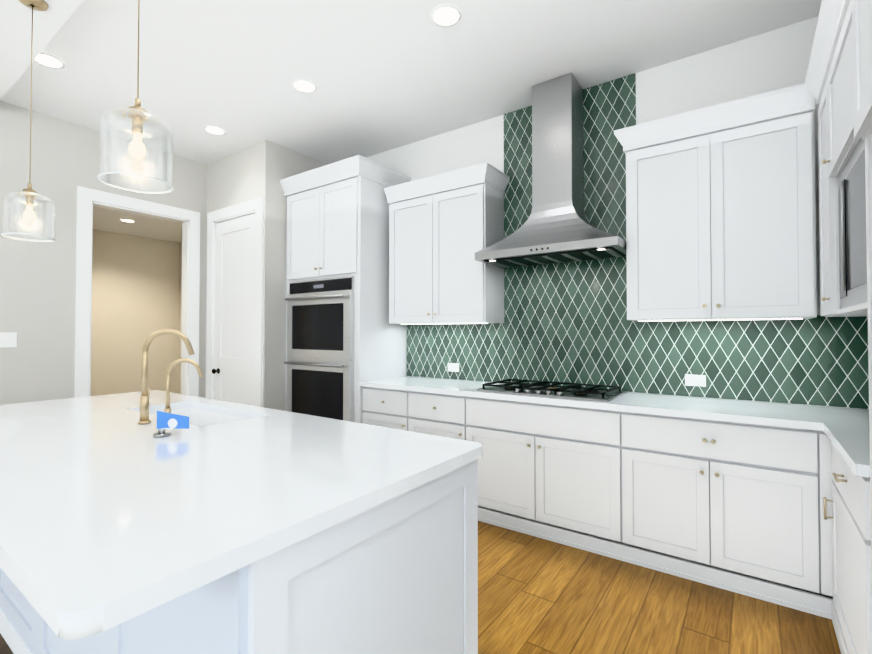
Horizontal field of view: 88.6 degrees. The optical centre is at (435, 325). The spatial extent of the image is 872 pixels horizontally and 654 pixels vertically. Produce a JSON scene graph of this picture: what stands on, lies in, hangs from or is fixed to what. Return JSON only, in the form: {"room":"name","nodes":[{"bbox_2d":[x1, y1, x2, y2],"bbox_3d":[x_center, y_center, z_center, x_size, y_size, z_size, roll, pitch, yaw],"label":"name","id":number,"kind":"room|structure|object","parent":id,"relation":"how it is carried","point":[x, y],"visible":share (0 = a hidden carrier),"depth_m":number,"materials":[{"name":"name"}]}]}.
{"room":"kitchen","nodes":[
{"label":"kitchen","id":0,"kind":"room"},
{"bbox_2d":[0,0,83,99],"bbox_3d":[-1.437,-1.892,-1.286,9.240,0.180,5.490,-1,-1,35],"label":"ceiling","id":1,"kind":"structure","parent":0,"point":[16,34],"depth_m":2.64,"materials":[{"name":"white paint"}]},
{"bbox_2d":[1,0,54,241],"bbox_3d":[-2.166,-1.104,2.387,0.213,1.277,0.213,-1,-1,35],"label":"pendant light","id":2,"kind":"object","parent":1,"relation":"hanging from","point":[30,194],"visible":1,"depth_m":2.38,"materials":[{"name":"clear glass"}]},
{"bbox_2d":[98,0,172,193],"bbox_3d":[-1.016,-1.118,1.527,0.213,1.277,0.213,-1,-1,35],"label":"pendant light","id":3,"kind":"object","parent":1,"relation":"hanging from","point":[137,117],"visible":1,"depth_m":1.50,"materials":[{"name":"clear glass"}]},
{"bbox_2d":[0,101,206,404],"bbox_3d":[-4.597,-0.228,2.115,0.120,3.200,7.190,-1,-1,35],"label":"wall","id":4,"kind":"structure","parent":0,"point":[37,296],"depth_m":3.84,"materials":[{"name":"grey paint"}]},
{"bbox_2d":[0,332,16,346],"bbox_3d":[-3.472,0.116,3.586,0.009,0.120,0.160,-1,-1,35],"label":"switch plate","id":5,"kind":"object","parent":4,"relation":"attached to","point":[8,339],"visible":1,"depth_m":3.61,"materials":[{"name":"white plastic"}]},
{"bbox_2d":[74,186,199,397],"bbox_3d":[-2.935,0.087,4.438,0.140,2.645,1.080,-1,-1,35],"label":"door frame","id":6,"kind":"structure","parent":4,"relation":"attached to","point":[88,199],"depth_m":4.30,"materials":[{"name":"white wood"}]},
{"bbox_2d":[91,229,178,395],"bbox_3d":[-4.397,0.115,5.419,0.120,2.620,2.620,-1,-1,35],"label":"wall","id":7,"kind":"structure","parent":0,"point":[136,291],"depth_m":5.88,"materials":[{"name":"beige paint"}]},
{"bbox_2d":[93,206,181,242],"bbox_3d":[-3.738,-1.242,4.961,1.750,0.080,2.600,-1,-1,35],"label":"ceiling","id":8,"kind":"structure","parent":0,"point":[105,219],"depth_m":5.34,"materials":[{"name":"white paint"}]},
{"bbox_2d":[119,219,135,222],"bbox_3d":[-3.522,-1.197,5.101,0.156,0.006,0.156,-1,-1,35],"label":"recessed light","id":9,"kind":"object","parent":8,"relation":"in","point":[128,220],"visible":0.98,"depth_m":5.09,"materials":[{"name":"white"}]},
{"bbox_2d":[179,242,181,393],"bbox_3d":[-2.949,0.123,5.924,1.600,2.620,0.120,-1,-1,35],"label":"wall","id":10,"kind":"structure","parent":0,"point":[180,244],"depth_m":6.34,"materials":[{"name":"beige paint"}]},
{"bbox_2d":[205,143,257,397],"bbox_3d":[-2.105,-0.186,4.681,0.980,3.200,0.120,-1,-1,35],"label":"wall","id":11,"kind":"structure","parent":0,"point":[232,179],"depth_m":4.65,"materials":[{"name":"grey paint"}]},
{"bbox_2d":[212,213,255,405],"bbox_3d":[-2.078,0.150,4.575,0.764,2.512,0.103,-1,-1,35],"label":"pantry door","id":12,"kind":"structure","parent":11,"relation":"in","point":[233,371],"depth_m":4.60,"materials":[{"name":"white wood"}]},
{"bbox_2d":[206,197,263,406],"bbox_3d":[-2.045,0.090,4.623,1.010,2.645,0.140,-1,-1,35],"label":"door frame","id":13,"kind":"structure","parent":11,"relation":"attached to","point":[253,206],"depth_m":4.51,"materials":[{"name":"white wood"}]},
{"bbox_2d":[258,140,327,410],"bbox_3d":[-1.401,-0.186,4.722,0.120,3.200,1.000,-1,-1,35],"label":"wall","id":14,"kind":"structure","parent":0,"point":[277,163],"depth_m":4.38,"materials":[{"name":"grey paint"}]},
{"bbox_2d":[0,0,821,163],"bbox_3d":[-0.351,-1.864,2.963,6.100,0.100,2.700,-1,-1,35],"label":"ceiling","id":15,"kind":"structure","parent":0,"point":[384,75],"depth_m":3.04,"materials":[{"name":"white paint"}]},
{"bbox_2d":[34,52,64,68],"bbox_3d":[-2.654,-1.810,3.050,0.186,0.006,0.186,-1,-1,35],"label":"recessed light","id":16,"kind":"object","parent":15,"relation":"in","point":[48,60],"visible":0.77,"depth_m":3.06,"materials":[{"name":"white"}]},
{"bbox_2d":[204,125,225,134],"bbox_3d":[-2.030,-1.793,4.103,0.186,0.006,0.186,-1,-1,35],"label":"recessed light","id":17,"kind":"object","parent":15,"relation":"in","point":[216,130],"visible":1,"depth_m":4.10,"materials":[{"name":"white"}]},
{"bbox_2d":[291,79,316,92],"bbox_3d":[-0.994,-1.804,3.369,0.186,0.006,0.186,-1,-1,35],"label":"recessed light","id":18,"kind":"object","parent":15,"relation":"in","point":[304,85],"visible":1,"depth_m":3.36,"materials":[{"name":"white"}]},
{"bbox_2d":[430,4,461,26],"bbox_3d":[0.059,-1.816,2.623,0.186,0.006,0.186,-1,-1,35],"label":"recessed light","id":19,"kind":"object","parent":15,"relation":"in","point":[445,15],"visible":1,"depth_m":2.62,"materials":[{"name":"white"}]},
{"bbox_2d":[0,521,840,653],"bbox_3d":[-2.108,1.401,0.742,12.500,0.100,8.270,-1,-1,35],"label":"floor","id":20,"kind":"structure","parent":0,"point":[536,595],"depth_m":2.14,"materials":[{"name":"brown wood"}]},
{"bbox_2d":[0,390,482,653],"bbox_3d":[-1.310,0.913,1.980,2.780,0.914,1.280,-1,-1,35],"label":"kitchen island","id":21,"kind":"object","parent":20,"relation":"on","point":[221,527],"visible":1,"depth_m":1.23,"materials":[{"name":"white stone"}]},
{"bbox_2d":[138,329,194,423],"bbox_3d":[-1.290,0.237,2.126,0.185,0.442,0.194,-1,-1,35],"label":"faucet","id":22,"kind":"object","parent":21,"relation":"on","point":[144,404],"visible":1,"depth_m":2.08,"materials":[{"name":"gold metal"}]},
{"bbox_2d":[153,411,188,437],"bbox_3d":[-1.092,0.403,1.834,0.114,0.101,0.100,-1,-1,35],"label":"tag","id":23,"kind":"object","parent":21,"relation":"on","point":[165,420],"visible":1,"depth_m":1.84,"materials":[{"name":"blue paper"}]},
{"bbox_2d":[164,358,203,412],"bbox_3d":[-1.128,0.301,1.994,0.106,0.309,0.133,-1,-1,35],"label":"faucet","id":24,"kind":"object","parent":21,"relation":"on","point":[167,409],"visible":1,"depth_m":1.97,"materials":[{"name":"gold metal"}]},
{"bbox_2d":[280,155,410,422],"bbox_3d":[-0.895,-0.019,4.387,1.088,2.855,0.713,-1,-1,35],"label":"tall cabinet","id":25,"kind":"object","parent":20,"relation":"on","point":[337,218],"visible":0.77,"depth_m":4.07,"materials":[{"name":"white wood"}]},
{"bbox_2d":[284,276,353,421],"bbox_3d":[-1.110,0.252,4.126,0.883,1.365,0.104,-1,-1,35],"label":"oven","id":26,"kind":"object","parent":25,"relation":"in","point":[319,362],"visible":0.88,"depth_m":4.09,"materials":[{"name":"silver metal"}]},
{"bbox_2d":[362,387,405,430],"bbox_3d":[-0.260,0.965,3.971,0.510,0.874,0.632,-1,-1,35],"label":"base cabinet","id":27,"kind":"object","parent":20,"relation":"on","point":[382,407],"depth_m":3.73,"materials":[{"name":"white wood"}]},
{"bbox_2d":[360,376,868,430],"bbox_3d":[1.044,0.493,3.043,3.715,0.039,0.636,-1,-1,35],"label":"countertop","id":28,"kind":"structure","parent":27,"relation":"on","point":[798,416],"depth_m":2.64,"materials":[{"name":"white stone"}]},
{"bbox_2d":[477,379,626,401],"bbox_3d":[0.818,0.451,3.201,0.920,0.048,0.510,-1,-1,35],"label":"cooktop","id":29,"kind":"object","parent":28,"relation":"in","point":[570,391],"visible":1,"depth_m":3.09,"materials":[{"name":"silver metal"}]},
{"bbox_2d":[406,391,465,439],"bbox_3d":[0.168,0.960,3.668,0.540,0.874,0.632,-1,-1,35],"label":"base cabinet","id":30,"kind":"object","parent":20,"relation":"on","point":[443,415],"depth_m":3.42,"materials":[{"name":"white wood"}]},
{"bbox_2d":[466,397,621,560],"bbox_3d":[0.829,0.953,3.199,1.080,0.874,0.632,-1,-1,35],"label":"base cabinet","id":31,"kind":"object","parent":20,"relation":"on","point":[553,473],"depth_m":2.89,"materials":[{"name":"white wood"}]},
{"bbox_2d":[622,412,833,618],"bbox_3d":[1.657,0.944,2.613,0.948,0.874,0.632,-1,-1,35],"label":"base cabinet","id":32,"kind":"object","parent":20,"relation":"on","point":[734,507],"depth_m":2.33,"materials":[{"name":"white wood"}]},
{"bbox_2d":[823,442,871,653],"bbox_3d":[1.876,0.927,1.590,0.687,0.874,0.848,-1,-1,35],"label":"base cabinet","id":33,"kind":"object","parent":20,"relation":"on","point":[850,517],"visible":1,"depth_m":1.71,"materials":[{"name":"white wood"}]},
{"bbox_2d":[820,420,869,477],"bbox_3d":[1.859,0.469,1.571,0.671,0.039,0.780,-1,-1,35],"label":"countertop","id":34,"kind":"structure","parent":33,"relation":"on","point":[846,431],"depth_m":1.76,"materials":[{"name":"white stone"}]},
{"bbox_2d":[852,0,871,571],"bbox_3d":[1.307,-0.103,0.835,0.723,2.910,1.050,-1,-1,35],"label":"surround","id":35,"kind":"object","parent":20,"relation":"on","point":[862,49],"visible":1,"depth_m":1.40,"materials":[{"name":"white wood"}]},
{"bbox_2d":[366,16,860,408],"bbox_3d":[0.893,-0.203,3.636,4.880,3.200,0.120,-1,-1,35],"label":"wall","id":36,"kind":"structure","parent":0,"point":[776,59],"depth_m":3.00,"materials":[{"name":"white paint"}]},
{"bbox_2d":[384,162,509,324],"bbox_3d":[0.077,-0.630,3.898,1.055,1.238,0.403,-1,-1,35],"label":"upper cabinet","id":37,"kind":"object","parent":36,"relation":"attached to","point":[444,228],"visible":0.96,"depth_m":3.73,"materials":[{"name":"white wood"}]},
{"bbox_2d":[475,73,625,267],"bbox_3d":[0.856,-1.144,3.283,1.030,1.324,0.504,-1,-1,35],"label":"range hood","id":38,"kind":"object","parent":36,"relation":"attached to","point":[556,227],"visible":1,"depth_m":3.24,"materials":[{"name":"silver metal"}]},
{"bbox_2d":[407,73,868,408],"bbox_3d":[1.231,-0.665,3.325,3.719,2.283,0.008,-1,-1,35],"label":"tile backsplash","id":39,"kind":"structure","parent":36,"relation":"attached to","point":[567,322],"depth_m":3.29,"materials":[{"name":"green tile"}]},
{"bbox_2d":[448,363,458,371],"bbox_3d":[0.158,0.381,4.059,0.120,0.075,0.008,-1,-1,35],"label":"electrical outlet","id":40,"kind":"object","parent":39,"relation":"attached to","point":[453,367],"visible":1,"depth_m":4.06,"materials":[{"name":"white plastic"}]},
{"bbox_2d":[685,374,705,386],"bbox_3d":[1.716,0.363,2.955,0.120,0.075,0.008,-1,-1,35],"label":"electrical outlet","id":41,"kind":"object","parent":39,"relation":"attached to","point":[695,380],"visible":1,"depth_m":2.95,"materials":[{"name":"white plastic"}]},
{"bbox_2d":[614,83,816,321],"bbox_3d":[1.679,-0.648,2.763,1.000,1.238,0.403,-1,-1,35],"label":"upper cabinet","id":42,"kind":"object","parent":36,"relation":"attached to","point":[720,214],"visible":1,"depth_m":2.59,"materials":[{"name":"white wood"}]},
{"bbox_3d":[1.962,-0.245,1.029,0.120,3.200,2.900,-1,-1,35],"label":"wall","id":43,"kind":"structure","parent":0,"visible":0},
{"bbox_2d":[805,0,867,316],"bbox_3d":[1.936,-0.669,1.721,0.711,1.230,1.105,-1,-1,35],"label":"upper cabinet","id":44,"kind":"object","parent":43,"relation":"attached to","point":[829,82],"visible":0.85,"depth_m":1.99,"materials":[{"name":"white wood"}]},
{"bbox_2d":[838,138,866,308],"bbox_3d":[1.845,-0.376,1.562,0.604,0.592,0.700,-1,-1,35],"label":"microwave","id":45,"kind":"object","parent":44,"relation":"in","point":[852,234],"visible":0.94,"depth_m":1.71,"materials":[{"name":"silver metal"}]}
]}

